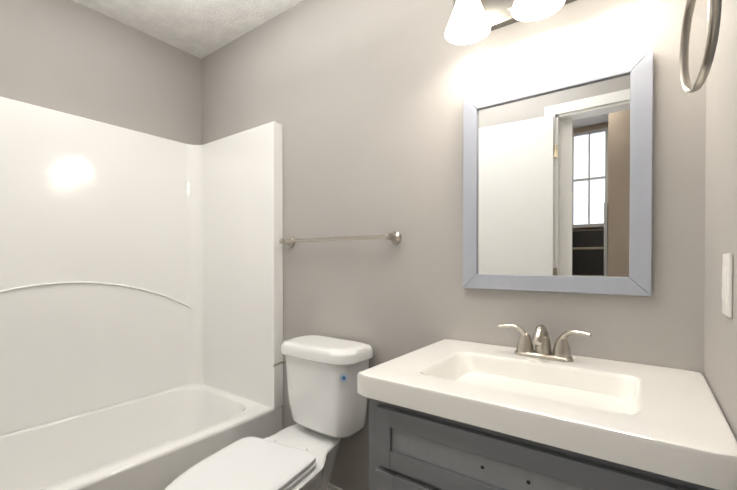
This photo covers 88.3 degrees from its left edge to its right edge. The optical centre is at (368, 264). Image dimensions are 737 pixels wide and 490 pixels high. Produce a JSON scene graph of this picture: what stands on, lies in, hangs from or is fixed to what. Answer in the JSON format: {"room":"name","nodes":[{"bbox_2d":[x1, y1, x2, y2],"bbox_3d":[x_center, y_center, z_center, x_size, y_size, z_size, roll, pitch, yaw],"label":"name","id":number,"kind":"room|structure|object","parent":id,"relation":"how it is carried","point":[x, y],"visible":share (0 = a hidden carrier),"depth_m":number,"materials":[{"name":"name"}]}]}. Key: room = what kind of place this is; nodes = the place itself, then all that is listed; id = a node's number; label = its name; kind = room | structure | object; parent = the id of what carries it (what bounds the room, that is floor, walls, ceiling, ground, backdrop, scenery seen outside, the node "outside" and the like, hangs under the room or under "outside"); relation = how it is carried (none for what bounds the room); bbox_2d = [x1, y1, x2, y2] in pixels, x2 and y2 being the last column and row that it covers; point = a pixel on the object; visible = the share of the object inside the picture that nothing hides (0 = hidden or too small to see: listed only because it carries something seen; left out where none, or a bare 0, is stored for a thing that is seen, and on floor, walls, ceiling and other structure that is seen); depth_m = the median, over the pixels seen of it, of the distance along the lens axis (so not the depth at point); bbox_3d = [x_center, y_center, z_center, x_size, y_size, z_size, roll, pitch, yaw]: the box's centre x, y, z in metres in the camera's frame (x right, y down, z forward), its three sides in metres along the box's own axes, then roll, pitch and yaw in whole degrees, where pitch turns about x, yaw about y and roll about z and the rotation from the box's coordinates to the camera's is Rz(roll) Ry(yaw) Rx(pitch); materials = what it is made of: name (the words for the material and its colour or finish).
{"room":"bathroom","nodes":[
{"label":"bathroom","id":0,"kind":"room"},
{"bbox_2d":[0,0,201,144],"bbox_3d":[-1.570,-0.093,1.849,0.100,2.440,1.550,0,1,36],"label":"wall","id":1,"kind":"structure","parent":0,"point":[71,57],"depth_m":1.97,"materials":[{"name":"paint"}]},
{"bbox_2d":[73,0,302,58],"bbox_3d":[-0.517,-1.336,1.131,2.635,0.060,1.650,0,1,36],"label":"ceiling","id":2,"kind":"structure","parent":0,"point":[200,29],"depth_m":2.02,"materials":[{"name":"white paint"}]},
{"bbox_2d":[201,0,706,489],"bbox_3d":[-0.060,-0.092,1.768,2.635,2.440,0.100,0,1,36],"label":"wall","id":3,"kind":"structure","parent":0,"point":[361,101],"depth_m":1.52,"materials":[{"name":"paint"}]},
{"bbox_2d":[329,483,342,489],"bbox_3d":[-0.085,1.083,1.727,0.896,0.090,0.011,0,1,36],"label":"baseboard","id":4,"kind":"structure","parent":3,"relation":"attached to","point":[332,487],"depth_m":1.78,"materials":[{"name":"white wood"}]},
{"bbox_2d":[279,231,400,246],"bbox_3d":[-0.163,-0.115,1.732,0.682,0.052,0.074,0,1,36],"label":"towel bar","id":5,"kind":"object","parent":3,"relation":"attached to","point":[394,237],"visible":1,"depth_m":1.64,"materials":[{"name":"silver metal"}]},
{"bbox_2d":[445,0,576,44],"bbox_3d":[0.518,-0.875,1.149,0.620,0.214,0.202,0,1,36],"label":"sconce","id":6,"kind":"object","parent":3,"relation":"attached to","point":[472,21],"visible":1,"depth_m":1.25,"materials":[{"name":"white glass"}]},
{"bbox_2d":[463,48,652,295],"bbox_3d":[0.572,-0.258,1.226,0.552,0.689,0.022,0,1,36],"label":"mirror","id":7,"kind":"object","parent":3,"relation":"attached to","point":[557,182],"visible":0.98,"depth_m":1.19,"materials":[{"name":"silver metal"}]},
{"bbox_2d":[704,0,736,440],"bbox_3d":[0.477,-0.080,0.354,0.100,2.440,1.550,0,1,36],"label":"wall","id":8,"kind":"structure","parent":0,"point":[720,351],"depth_m":0.79,"materials":[{"name":"paint"}]},
{"bbox_2d":[680,0,721,92],"bbox_3d":[0.506,-0.359,0.547,0.081,0.197,0.163,0,1,36],"label":"towel ring","id":9,"kind":"object","parent":8,"relation":"attached to","point":[713,31],"visible":1,"depth_m":0.55,"materials":[{"name":"silver metal"}]},
{"bbox_2d":[722,253,732,317],"bbox_3d":[0.669,0.037,0.710,0.009,0.116,0.072,0,1,36],"label":"outlet","id":10,"kind":"object","parent":8,"relation":"attached to","point":[727,289],"visible":0.98,"depth_m":0.69,"materials":[{"name":"plastic"}]},
{"bbox_3d":[-0.517,1.163,1.153,2.635,0.060,1.650,0,1,36],"label":"floor","id":11,"kind":"structure","parent":0,"visible":0},
{"bbox_2d":[0,96,282,489],"bbox_3d":[-1.180,0.199,1.641,0.772,1.860,1.424,0,1,36],"label":"shower","id":12,"kind":"object","parent":11,"relation":"on","point":[141,307],"visible":0.92,"depth_m":1.97,"materials":[{"name":"white plastic"}]},
{"bbox_2d":[165,335,372,489],"bbox_3d":[-0.355,0.732,1.389,0.446,0.798,0.839,0,1,36],"label":"toilet","id":13,"kind":"object","parent":11,"relation":"on","point":[328,404],"visible":0.98,"depth_m":1.50,"materials":[{"name":"ceramic"}]},
{"bbox_2d":[357,323,736,489],"bbox_3d":[0.427,0.659,1.010,0.743,0.952,0.556,0,1,36],"label":"bathroom vanity","id":14,"kind":"object","parent":11,"relation":"on","point":[446,414],"visible":1,"depth_m":0.85,"materials":[{"name":"stone"}]}
]}

